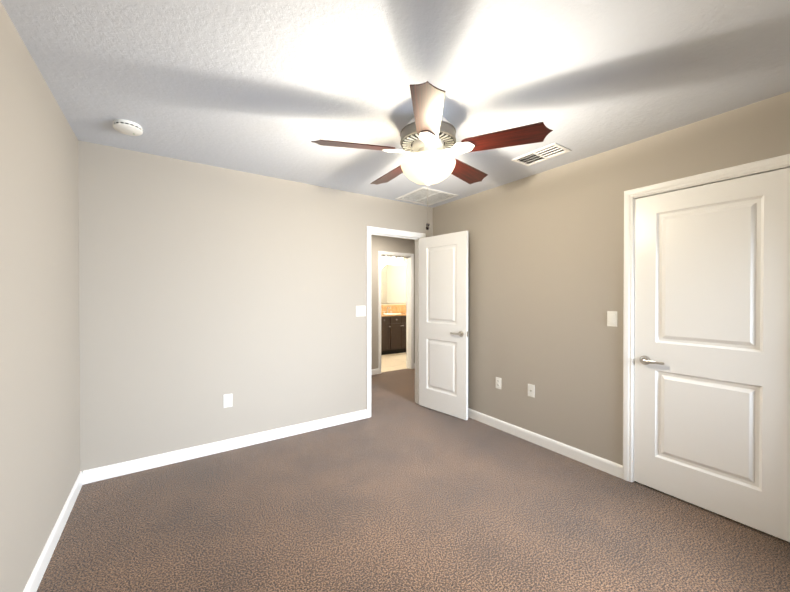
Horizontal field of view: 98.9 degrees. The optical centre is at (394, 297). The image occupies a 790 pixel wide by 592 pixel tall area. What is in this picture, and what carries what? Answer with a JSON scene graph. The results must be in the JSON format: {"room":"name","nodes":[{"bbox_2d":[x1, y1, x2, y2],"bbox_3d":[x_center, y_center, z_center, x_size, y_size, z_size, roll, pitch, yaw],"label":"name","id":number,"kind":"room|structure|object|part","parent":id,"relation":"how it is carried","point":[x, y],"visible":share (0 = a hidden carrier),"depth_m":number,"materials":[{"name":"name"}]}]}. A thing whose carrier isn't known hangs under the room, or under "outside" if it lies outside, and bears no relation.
{"room":"empty bedroom","nodes":[
{"label":"empty bedroom","id":0,"kind":"room"},
{"bbox_2d":[0,1,79,591],"bbox_3d":[-1.090,0.121,0.607,0.120,2.440,4.490,0,0,-34],"label":"wall","id":1,"kind":"structure","parent":0,"point":[39,354],"depth_m":1.57,"materials":[{"name":"beige paint"}]},
{"bbox_2d":[23,471,82,591],"bbox_3d":[-1.035,1.295,0.653,0.014,0.093,4.250,0,0,-34],"label":"baseboard","id":2,"kind":"structure","parent":1,"relation":"attached to","point":[36,576],"depth_m":1.77,"materials":[{"name":"white wood"}]},
{"bbox_2d":[78,140,432,471],"bbox_3d":[0.291,0.096,4.192,6.440,2.440,0.120,0,0,-34],"label":"wall","id":3,"kind":"structure","parent":0,"point":[204,289],"depth_m":2.86,"materials":[{"name":"beige paint"}]},
{"bbox_2d":[83,409,366,484],"bbox_3d":[-1.265,1.278,3.059,2.314,0.093,0.014,0,0,-34],"label":"baseboard","id":4,"kind":"structure","parent":3,"relation":"attached to","point":[122,468],"depth_m":2.85,"materials":[{"name":"white wood"}]},
{"bbox_2d":[223,394,231,407],"bbox_3d":[-1.449,0.895,2.935,0.070,0.114,0.008,0,0,-34],"label":"electrical outlet","id":5,"kind":"object","parent":3,"relation":"attached to","point":[227,400],"visible":1,"depth_m":2.93,"materials":[{"name":"white plastic"}]},
{"bbox_2d":[356,306,365,315],"bbox_3d":[-0.367,0.146,3.663,0.116,0.114,0.012,0,0,-34],"label":"double light switch","id":6,"kind":"object","parent":3,"relation":"attached to","point":[360,310],"visible":1,"depth_m":3.66,"materials":[{"name":"white plastic"}]},
{"bbox_2d":[366,226,425,417],"bbox_3d":[-0.001,0.267,3.983,0.824,2.102,0.138,0,0,-34],"label":"door frame","id":7,"kind":"structure","parent":3,"relation":"attached to","point":[369,229],"depth_m":3.79,"materials":[{"name":"white wood"}]},
{"bbox_2d":[419,231,467,419],"bbox_3d":[0.539,0.296,3.881,0.165,2.020,0.720,0,1,-42],"label":"bedroom door","id":8,"kind":"structure","parent":3,"relation":"in","point":[443,323],"depth_m":3.82,"materials":[{"name":"white wood"}]},
{"bbox_3d":[0.709,0.390,3.676,0.139,0.064,0.188,0,1,-42],"label":"handle","id":9,"kind":"part","parent":8,"relation":"part of","materials":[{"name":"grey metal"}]},
{"bbox_2d":[371,235,414,368],"bbox_3d":[-0.220,0.084,5.901,5.120,2.440,0.120,0,0,-34],"label":"wall","id":10,"kind":"structure","parent":0,"point":[375,244],"depth_m":5.77,"materials":[{"name":"beige paint"}]},
{"bbox_2d":[371,368,378,374],"bbox_3d":[-1.241,1.263,5.132,2.318,0.093,0.014,0,0,-34],"label":"baseboard","id":11,"kind":"structure","parent":10,"relation":"attached to","point":[374,371],"depth_m":5.73,"materials":[{"name":"white wood"}]},
{"bbox_2d":[378,251,413,373],"bbox_3d":[-0.012,0.252,6.050,0.754,2.102,0.168,0,0,-34],"label":"door frame","id":12,"kind":"structure","parent":10,"relation":"attached to","point":[380,253],"depth_m":6.18,"materials":[{"name":"white wood"}]},
{"bbox_2d":[381,258,405,304],"bbox_3d":[-0.511,0.069,8.122,3.100,2.440,0.120,0,0,-34],"label":"wall","id":13,"kind":"structure","parent":0,"point":[397,262],"depth_m":8.38,"materials":[{"name":"beige paint"}]},
{"bbox_2d":[381,256,403,262],"bbox_3d":[-0.143,-0.942,8.196,0.900,0.140,0.158,0,0,-34],"label":"vanity light bar","id":14,"kind":"object","parent":13,"relation":"attached to","point":[385,258],"visible":0.56,"depth_m":8.23,"materials":[{"name":"white metal"}]},
{"bbox_2d":[381,264,405,303],"bbox_3d":[-0.185,-0.330,8.263,1.920,0.965,0.008,0,0,-34],"label":"bathroom mirror","id":15,"kind":"object","parent":13,"relation":"attached to","point":[393,284],"visible":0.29,"depth_m":8.36,"materials":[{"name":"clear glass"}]},
{"bbox_2d":[381,305,405,312],"bbox_3d":[-0.181,0.286,8.260,1.990,0.200,0.020,0,0,-34],"label":"backsplash","id":16,"kind":"structure","parent":13,"relation":"attached to","point":[384,308],"depth_m":8.35,"materials":[{"name":"tile"}]},
{"bbox_2d":[381,352,406,371],"bbox_3d":[-1.246,1.325,6.457,6.440,0.050,2.060,0,0,-34],"label":"floor","id":17,"kind":"structure","parent":0,"point":[393,362],"depth_m":6.76,"materials":[{"name":"beige tile"}]},
{"bbox_2d":[381,317,392,354],"bbox_3d":[-0.404,0.856,7.785,0.450,0.870,0.561,0,0,-34],"label":"base cabinet","id":18,"kind":"object","parent":17,"relation":"on","point":[386,322],"depth_m":7.61,"materials":[{"name":"brown wood"}]},
{"bbox_2d":[393,317,405,352],"bbox_3d":[-0.003,0.854,8.058,0.720,0.870,0.561,0,0,-34],"label":"base cabinet","id":19,"kind":"object","parent":17,"relation":"on","point":[393,329],"depth_m":7.81,"materials":[{"name":"brown wood"}]},
{"bbox_2d":[381,313,405,316],"bbox_3d":[-0.024,0.403,8.031,1.990,0.032,0.577,0,0,-34],"label":"countertop","id":20,"kind":"structure","parent":19,"relation":"on","point":[382,314],"depth_m":7.78,"materials":[{"name":"beige stone"}]},
{"bbox_2d":[383,307,400,313],"bbox_3d":[-0.083,0.301,8.029,0.472,0.172,0.390,0,0,-34],"label":"faucet","id":21,"kind":"object","parent":20,"relation":"on","point":[386,310],"depth_m":8.23,"materials":[{"name":"metal"}]},
{"bbox_2d":[0,0,789,207],"bbox_3d":[0.480,-1.162,3.906,6.440,0.080,8.190,0,0,-34],"label":"ceiling","id":22,"kind":"structure","parent":0,"point":[272,88],"depth_m":1.66,"materials":[{"name":"white paint"}]},
{"bbox_2d":[113,119,142,135],"bbox_3d":[-1.714,-1.085,2.171,0.152,0.048,0.152,0,0,-34],"label":"smoke detector","id":23,"kind":"object","parent":22,"relation":"attached to","point":[126,127],"visible":1,"depth_m":2.14,"materials":[{"name":"white plastic"}]},
{"bbox_2d":[395,187,458,204],"bbox_3d":[0.348,-1.117,3.762,0.500,0.008,0.500,0,0,-34],"label":"ceiling vent","id":24,"kind":"object","parent":22,"relation":"in","point":[419,196],"visible":1,"depth_m":3.73,"materials":[{"name":"white metal"}]},
{"bbox_2d":[311,81,552,229],"bbox_3d":[0.187,-0.758,2.145,1.329,0.703,1.292,0,0,-34],"label":"ceiling fan","id":25,"kind":"object","parent":22,"relation":"attached to","point":[428,136],"visible":1,"depth_m":1.96,"materials":[{"name":"brown wood"}]},
{"bbox_3d":[-0.243,-0.896,1.995,0.485,0.043,0.153,0,0,-12],"label":"blade","id":26,"kind":"part","parent":25,"relation":"part of","materials":[{"name":"brown wood"}]},
{"bbox_3d":[-0.027,-0.900,2.488,0.153,0.043,0.485,0,0,-30],"label":"blade","id":27,"kind":"part","parent":25,"relation":"part of","materials":[{"name":"brown wood"}]},
{"bbox_3d":[0.158,-0.894,1.637,0.153,0.043,0.485,0,0,6],"label":"blade","id":28,"kind":"part","parent":25,"relation":"part of","materials":[{"name":"brown wood"}]},
{"bbox_3d":[0.199,-0.626,2.060,0.068,0.441,0.074,0,0,-34],"label":"pull chain cord","id":29,"kind":"part","parent":25,"relation":"part of","materials":[{"name":"grey metal"}]},
{"bbox_3d":[0.204,-0.931,2.092,0.344,0.169,0.344,0,0,-34],"label":"motor","id":30,"kind":"part","parent":25,"relation":"part of","materials":[{"name":"silver metal"}]},
{"bbox_3d":[0.204,-0.773,2.093,0.338,0.132,0.338,0,0,-34],"label":"lamp shade","id":31,"kind":"part","parent":25,"relation":"part of","materials":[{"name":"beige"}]},
{"bbox_3d":[0.508,-0.899,2.434,0.153,0.043,0.485,0,1,42],"label":"blade","id":32,"kind":"part","parent":25,"relation":"part of","materials":[{"name":"brown wood"}]},
{"bbox_3d":[0.623,-0.896,1.908,0.485,0.043,0.153,0,0,24],"label":"blade","id":33,"kind":"part","parent":25,"relation":"part of","materials":[{"name":"brown wood"}]},
{"bbox_2d":[512,143,570,165],"bbox_3d":[1.136,-1.108,2.641,0.220,0.010,0.370,0,0,-34],"label":"ceiling vent","id":34,"kind":"object","parent":22,"relation":"in","point":[543,153],"visible":1,"depth_m":2.63,"materials":[{"name":"white metal"}]},
{"bbox_2d":[37,368,789,591],"bbox_3d":[1.060,1.349,3.072,6.440,0.050,6.130,0,0,-34],"label":"floor carpet","id":35,"kind":"object","parent":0,"point":[399,490],"visible":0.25,"depth_m":1.99,"materials":[{"name":"brown carpet"}]},
{"bbox_2d":[433,92,789,464],"bbox_3d":[1.363,0.104,3.045,0.120,2.440,2.982,0,0,-34],"label":"wall","id":36,"kind":"structure","parent":0,"point":[545,271],"depth_m":2.82,"materials":[{"name":"beige paint"}]},
{"bbox_2d":[496,377,500,388],"bbox_3d":[1.041,0.862,3.409,0.008,0.114,0.070,0,0,-34],"label":"electrical outlet","id":37,"kind":"object","parent":36,"relation":"attached to","point":[498,382],"visible":1,"depth_m":3.40,"materials":[{"name":"white plastic"}]},
{"bbox_2d":[528,384,534,397],"bbox_3d":[1.245,0.854,3.102,0.016,0.114,0.070,0,0,-34],"label":"electrical outlet","id":38,"kind":"object","parent":36,"relation":"attached to","point":[531,390],"visible":1,"depth_m":3.10,"materials":[{"name":"white plastic"}]},
{"bbox_2d":[468,408,622,478],"bbox_3d":[1.074,1.276,3.358,0.014,0.093,2.126,0,0,-34],"label":"baseboard","id":39,"kind":"structure","parent":36,"relation":"attached to","point":[601,464],"depth_m":2.92,"materials":[{"name":"white wood"}]},
{"bbox_2d":[607,311,616,326],"bbox_3d":[1.628,0.160,2.538,0.012,0.114,0.070,0,0,-34],"label":"light switch","id":40,"kind":"object","parent":36,"relation":"attached to","point":[611,318],"visible":1,"depth_m":2.54,"materials":[{"name":"white plastic"}]},
{"bbox_3d":[2.559,0.117,1.289,0.120,2.440,1.268,0,0,-34],"label":"wall","id":41,"kind":"structure","parent":0,"visible":0},
{"bbox_2d":[623,154,789,481],"bbox_3d":[1.977,0.301,2.145,0.120,2.060,0.800,0,0,-34],"label":"door frame","id":42,"kind":"structure","parent":41,"relation":"attached to","point":[745,175],"depth_m":2.42,"materials":[{"name":"white wood"}]},
{"bbox_2d":[634,168,789,541],"bbox_3d":[1.940,0.309,2.106,0.165,2.020,0.780,0,0,-34],"label":"closet door","id":43,"kind":"structure","parent":41,"relation":"in","point":[712,362],"depth_m":2.06,"materials":[{"name":"white wood"}]},
{"bbox_3d":[1.784,0.439,2.358,0.139,0.064,0.188,0,0,-34],"label":"handle","id":44,"kind":"part","parent":43,"relation":"part of","materials":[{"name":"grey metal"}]}
]}

